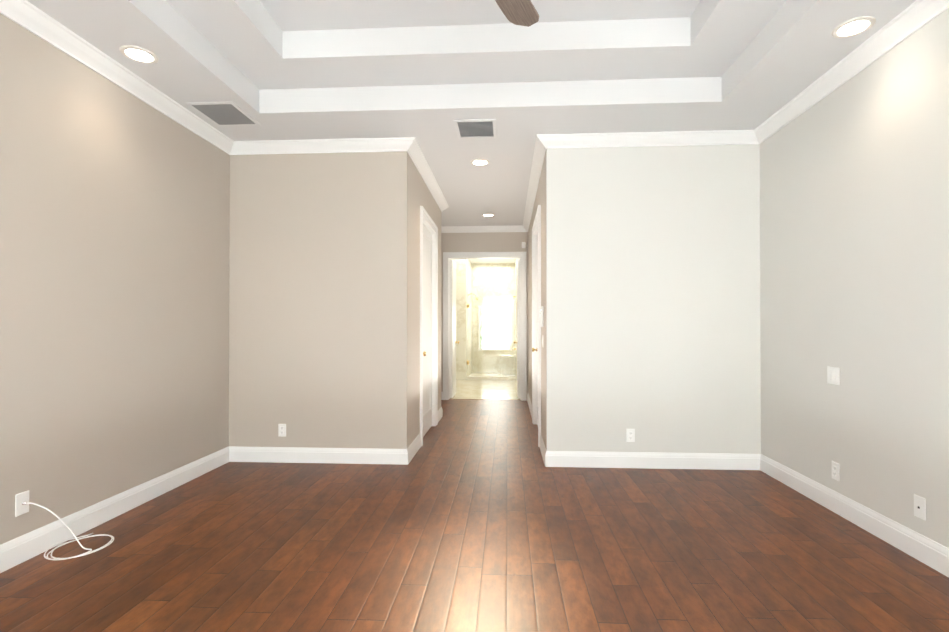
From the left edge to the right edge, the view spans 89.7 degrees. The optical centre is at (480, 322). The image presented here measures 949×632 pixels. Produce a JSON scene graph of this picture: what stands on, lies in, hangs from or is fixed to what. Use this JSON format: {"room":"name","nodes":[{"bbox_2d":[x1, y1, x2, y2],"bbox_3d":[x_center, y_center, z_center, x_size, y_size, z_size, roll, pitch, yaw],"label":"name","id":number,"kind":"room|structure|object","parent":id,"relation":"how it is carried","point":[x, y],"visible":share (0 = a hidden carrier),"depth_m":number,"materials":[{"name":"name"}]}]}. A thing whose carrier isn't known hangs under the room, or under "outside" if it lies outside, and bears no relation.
{"room":"empty bedroom","nodes":[
{"label":"empty bedroom","id":0,"kind":"room"},
{"bbox_2d":[0,13,229,544],"bbox_3d":[-2.563,-0.545,1.412,0.140,3.600,6.306,0,0,3],"label":"wall","id":1,"kind":"structure","parent":0,"point":[114,275],"depth_m":3.00,"materials":[{"name":"beige paint"}]},
{"bbox_2d":[15,490,113,559],"bbox_3d":[-2.268,1.083,2.668,0.309,0.366,0.373,0,0,3],"label":"cable","id":2,"kind":"object","parent":1,"relation":"attached to","point":[22,502],"visible":1,"depth_m":2.56,"materials":[{"name":"white plastic"}]},
{"bbox_2d":[0,446,231,572],"bbox_3d":[-2.485,1.186,1.394,0.016,0.137,6.026,0,0,3],"label":"baseboard","id":3,"kind":"structure","parent":1,"relation":"attached to","point":[16,551],"depth_m":3.00,"materials":[{"name":"white wood"}]},
{"bbox_2d":[0,0,235,154],"bbox_3d":[-2.447,-1.624,1.414,0.092,0.092,6.026,0,0,3],"label":"crown molding","id":4,"kind":"structure","parent":1,"relation":"attached to","point":[22,12],"depth_m":2.99,"materials":[{"name":"white wood"}]},
{"bbox_2d":[406,152,440,448],"bbox_3d":[-0.679,-0.514,5.466,0.140,3.600,2.272,0,0,3],"label":"wall","id":5,"kind":"structure","parent":0,"point":[419,194],"depth_m":4.73,"materials":[{"name":"beige paint"}]},
{"bbox_2d":[408,433,420,457],"bbox_3d":[-0.646,1.211,4.635,0.016,0.137,0.640,0,0,3],"label":"baseboard","id":6,"kind":"structure","parent":5,"relation":"attached to","point":[415,445],"depth_m":4.70,"materials":[{"name":"white wood"}]},
{"bbox_2d":[404,137,448,211],"bbox_3d":[-0.563,-1.593,5.467,0.092,0.092,2.458,0,0,3],"label":"crown molding","id":7,"kind":"structure","parent":5,"relation":"attached to","point":[411,145],"depth_m":4.96,"materials":[{"name":"white wood"}]},
{"bbox_2d":[423,223,431,436],"bbox_3d":[-0.626,0.082,5.504,0.112,2.393,0.885,0,0,3],"label":"hall door","id":8,"kind":"structure","parent":5,"relation":"in","point":[427,329],"depth_m":5.65,"materials":[{"name":"white wood"}]},
{"bbox_2d":[420,206,437,445],"bbox_3d":[-0.663,0.036,5.507,0.172,2.500,1.080,0,0,3],"label":"door frame","id":9,"kind":"structure","parent":5,"relation":"attached to","point":[428,221],"depth_m":5.94,"materials":[{"name":"white wood"}]},
{"bbox_2d":[438,407,442,421],"bbox_3d":[-0.555,1.224,6.298,0.016,0.137,0.530,0,0,3],"label":"baseboard","id":10,"kind":"structure","parent":5,"relation":"attached to","point":[440,412],"depth_m":6.39,"materials":[{"name":"white wood"}]},
{"bbox_2d":[27,0,915,225],"bbox_3d":[-0.011,-1.994,3.173,4.765,0.675,9.800,0,0,3],"label":"ceiling","id":11,"kind":"structure","parent":0,"point":[425,70],"depth_m":3.33,"materials":[{"name":"white paint"}]},
{"bbox_2d":[120,45,158,63],"bbox_3d":[-2.111,-1.654,2.950,0.196,0.008,0.196,0,0,3],"label":"recessed light","id":12,"kind":"object","parent":11,"relation":"in","point":[138,54],"visible":1,"depth_m":2.94,"materials":[{"name":"white"}]},
{"bbox_2d":[186,101,260,125],"bbox_3d":[-2.025,-1.647,3.777,0.365,0.010,0.410,0,0,3],"label":"ceiling vent","id":13,"kind":"object","parent":11,"relation":"in","point":[229,113],"visible":1,"depth_m":3.75,"materials":[{"name":"white metal"}]},
{"bbox_2d":[453,119,496,138],"bbox_3d":[-0.042,-1.644,4.058,0.345,0.010,0.370,0,0,3],"label":"ceiling vent","id":14,"kind":"object","parent":11,"relation":"in","point":[479,128],"visible":1,"depth_m":4.05,"materials":[{"name":"white metal"}]},
{"bbox_2d":[471,159,489,165],"bbox_3d":[-0.009,-1.639,4.884,0.196,0.008,0.196,0,0,3],"label":"recessed light","id":15,"kind":"object","parent":11,"relation":"in","point":[479,162],"visible":1,"depth_m":4.88,"materials":[{"name":"white"}]},
{"bbox_2d":[482,213,494,216],"bbox_3d":[0.108,-1.621,7.202,0.196,0.008,0.196,0,0,3],"label":"recessed light","id":16,"kind":"object","parent":11,"relation":"in","point":[488,215],"visible":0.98,"depth_m":7.22,"materials":[{"name":"white plastic"}]},
{"bbox_2d":[495,0,538,26],"bbox_3d":[-0.186,-1.760,1.944,1.100,0.567,1.182,0,0,3],"label":"fan","id":17,"kind":"object","parent":11,"relation":"hanging from","point":[521,12],"visible":1,"depth_m":2.41,"materials":[{"name":"brown wood"}]},
{"bbox_2d":[832,16,875,37],"bbox_3d":[2.091,-1.656,2.682,0.196,0.008,0.196,0,0,3],"label":"recessed light","id":18,"kind":"object","parent":11,"relation":"in","point":[854,27],"visible":1,"depth_m":2.67,"materials":[{"name":"white"}]},
{"bbox_2d":[0,399,948,631],"bbox_3d":[-0.013,1.298,3.108,5.045,0.060,10.000,0,0,3],"label":"floor","id":19,"kind":"structure","parent":0,"point":[475,516],"depth_m":2.58,"materials":[{"name":"brown wood"}]},
{"bbox_2d":[450,376,517,398],"bbox_3d":[0.320,1.355,10.490,3.180,0.060,4.780,0,0,3],"label":"floor","id":20,"kind":"structure","parent":0,"point":[486,389],"depth_m":9.41,"materials":[{"name":"beige tile"}]},
{"bbox_2d":[466,295,515,379],"bbox_3d":[0.236,0.340,11.154,1.150,1.980,0.090,0,0,3],"label":"glass shower enclosure","id":21,"kind":"object","parent":20,"relation":"on","point":[491,336],"visible":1,"depth_m":11.17,"materials":[{"name":"white"}]},
{"bbox_2d":[450,259,517,379],"bbox_3d":[0.018,-0.475,10.561,3.790,3.600,4.701,0,0,3],"label":"wall","id":22,"kind":"structure","parent":0,"point":[489,279],"depth_m":11.70,"materials":[{"name":"white paint"}]},
{"bbox_2d":[441,232,527,392],"bbox_3d":[-0.537,-0.493,8.168,2.946,3.600,0.140,0,0,3],"label":"wall","id":23,"kind":"structure","parent":0,"point":[487,242],"depth_m":8.07,"materials":[{"name":"beige paint"}]},
{"bbox_2d":[450,260,458,397],"bbox_3d":[-0.468,0.105,8.543,0.112,2.393,0.590,0,0,3],"label":"door leaf","id":24,"kind":"structure","parent":23,"relation":"in","point":[453,342],"depth_m":8.26,"materials":[{"name":"white wood"}]},
{"bbox_2d":[441,225,519,232],"bbox_3d":[-0.660,-1.573,8.067,2.710,0.092,0.092,0,0,3],"label":"crown molding","id":25,"kind":"structure","parent":23,"relation":"attached to","point":[444,229],"depth_m":8.03,"materials":[{"name":"white wood"}]},
{"bbox_2d":[443,252,526,400],"bbox_3d":[0.064,0.057,8.117,1.410,2.500,0.172,0,0,3],"label":"door frame","id":26,"kind":"structure","parent":23,"relation":"attached to","point":[448,256],"depth_m":8.07,"materials":[{"name":"white wood"}]},
{"bbox_2d":[514,259,519,398],"bbox_3d":[0.639,0.105,8.482,0.112,2.393,0.590,0,0,3],"label":"door leaf","id":27,"kind":"structure","parent":23,"relation":"in","point":[518,328],"depth_m":8.19,"materials":[{"name":"white wood"}]},
{"bbox_2d":[469,259,514,263],"bbox_3d":[0.322,-1.937,10.555,3.180,0.675,4.701,0,0,3],"label":"ceiling","id":28,"kind":"structure","parent":0,"point":[485,261],"depth_m":12.36,"materials":[{"name":"white paint"}]},
{"bbox_2d":[468,399,519,399],"bbox_3d":[0.065,1.335,8.121,1.270,0.064,0.030,0,0,3],"label":"threshold","id":29,"kind":"object","parent":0,"point":[493,399],"visible":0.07,"depth_m":8.10,"materials":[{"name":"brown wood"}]},
{"bbox_2d":[229,144,760,453],"bbox_3d":[0.055,-0.522,4.356,4.765,3.600,0.140,0,0,3],"label":"wall","id":30,"kind":"structure","parent":0,"point":[653,296],"depth_m":4.24,"materials":[{"name":"grey paint"}]},
{"bbox_2d":[278,424,285,436],"bbox_3d":[-1.822,0.985,4.372,0.072,0.116,0.010,0,0,3],"label":"electrical outlet","id":31,"kind":"object","parent":30,"relation":"attached to","point":[281,430],"visible":1,"depth_m":4.37,"materials":[{"name":"white plastic"}]},
{"bbox_2d":[236,137,403,154],"bbox_3d":[-1.447,-1.601,4.330,1.530,0.092,0.092,0,0,3],"label":"crown molding","id":32,"kind":"structure","parent":30,"relation":"attached to","point":[351,145],"depth_m":4.33,"materials":[{"name":"white wood"}]},
{"bbox_2d":[232,446,411,464],"bbox_3d":[-1.477,1.209,4.349,1.644,0.137,0.016,0,0,3],"label":"baseboard","id":33,"kind":"structure","parent":30,"relation":"attached to","point":[239,454],"depth_m":4.34,"materials":[{"name":"white wood"}]},
{"bbox_2d":[626,429,634,441],"bbox_3d":[1.317,0.991,4.200,0.072,0.116,0.010,0,0,3],"label":"electrical outlet","id":34,"kind":"object","parent":30,"relation":"attached to","point":[630,435],"visible":1,"depth_m":4.20,"materials":[{"name":"white plastic"}]},
{"bbox_2d":[548,130,751,148],"bbox_3d":[1.459,-1.603,4.171,1.710,0.092,0.092,0,0,3],"label":"crown molding","id":35,"kind":"structure","parent":30,"relation":"attached to","point":[716,137],"depth_m":4.17,"materials":[{"name":"white wood"}]},
{"bbox_2d":[544,448,759,469],"bbox_3d":[1.486,1.208,4.186,1.840,0.137,0.016,0,0,3],"label":"baseboard","id":36,"kind":"structure","parent":30,"relation":"attached to","point":[651,460],"depth_m":4.18,"materials":[{"name":"white wood"}]},
{"bbox_2d":[528,152,546,450],"bbox_3d":[0.757,-0.509,6.138,0.140,3.600,3.772,0,0,3],"label":"wall","id":37,"kind":"structure","parent":0,"point":[541,197],"depth_m":4.73,"materials":[{"name":"beige paint"}]},
{"bbox_2d":[527,393,531,416],"bbox_3d":[0.731,1.230,7.084,0.016,0.137,1.860,0,0,3],"label":"baseboard","id":38,"kind":"structure","parent":37,"relation":"attached to","point":[528,398],"depth_m":7.16,"materials":[{"name":"white wood"}]},
{"bbox_2d":[520,134,547,231],"bbox_3d":[0.638,-1.588,6.106,0.092,0.092,3.866,0,0,3],"label":"crown molding","id":39,"kind":"structure","parent":37,"relation":"attached to","point":[541,143],"depth_m":5.14,"materials":[{"name":"white wood"}]},
{"bbox_2d":[532,234,537,424],"bbox_3d":[0.673,0.082,5.543,0.112,2.393,1.045,0,0,3],"label":"hall door","id":40,"kind":"structure","parent":37,"relation":"in","point":[533,349],"depth_m":5.96,"materials":[{"name":"white wood"}]},
{"bbox_2d":[532,205,540,446],"bbox_3d":[0.710,0.037,5.542,0.172,2.500,1.240,0,0,3],"label":"door frame","id":41,"kind":"structure","parent":37,"relation":"attached to","point":[536,228],"depth_m":6.06,"materials":[{"name":"white wood"}]},
{"bbox_2d":[541,306,543,326],"bbox_3d":[0.593,-0.060,4.640,0.024,0.200,0.110,0,0,3],"label":"keypad","id":42,"kind":"object","parent":37,"relation":"attached to","point":[542,316],"visible":1,"depth_m":4.59,"materials":[{"name":"white plastic"}]},
{"bbox_2d":[540,435,545,460],"bbox_3d":[0.594,1.211,4.582,0.016,0.137,0.670,0,0,3],"label":"baseboard","id":43,"kind":"structure","parent":37,"relation":"attached to","point":[542,445],"depth_m":4.60,"materials":[{"name":"white wood"}]},
{"bbox_2d":[760,8,948,547],"bbox_3d":[2.335,-0.547,1.143,0.140,3.600,6.306,0,0,3],"label":"wall","id":44,"kind":"structure","parent":0,"point":[854,229],"depth_m":2.92,"materials":[{"name":"grey paint"}]},
{"bbox_2d":[827,366,839,384],"bbox_3d":[2.373,0.357,3.219,0.012,0.116,0.118,0,0,3],"label":"light switch","id":45,"kind":"object","parent":44,"relation":"attached to","point":[833,375],"visible":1,"depth_m":3.21,"materials":[{"name":"white plastic"}]},
{"bbox_2d":[832,461,838,480],"bbox_3d":[2.373,0.994,3.199,0.010,0.116,0.072,0,0,3],"label":"outlet","id":46,"kind":"object","parent":44,"relation":"attached to","point":[835,470],"visible":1,"depth_m":3.19,"materials":[{"name":"white plastic"}]},
{"bbox_2d":[748,0,948,144],"bbox_3d":[2.220,-1.626,1.158,0.092,0.092,6.026,0,0,3],"label":"crown molding","id":47,"kind":"structure","parent":44,"relation":"attached to","point":[912,18],"depth_m":2.94,"materials":[{"name":"white wood"}]},
{"bbox_2d":[760,454,948,576],"bbox_3d":[2.258,1.184,1.134,0.016,0.137,6.026,0,0,3],"label":"baseboard","id":48,"kind":"structure","parent":44,"relation":"attached to","point":[906,540],"depth_m":2.90,"materials":[{"name":"white wood"}]},
{"bbox_2d":[914,494,925,520],"bbox_3d":[2.338,0.984,2.545,0.008,0.116,0.072,0,0,3],"label":"wall jack","id":49,"kind":"object","parent":44,"relation":"attached to","point":[919,507],"visible":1,"depth_m":2.54,"materials":[{"name":"white plastic"}]}
]}

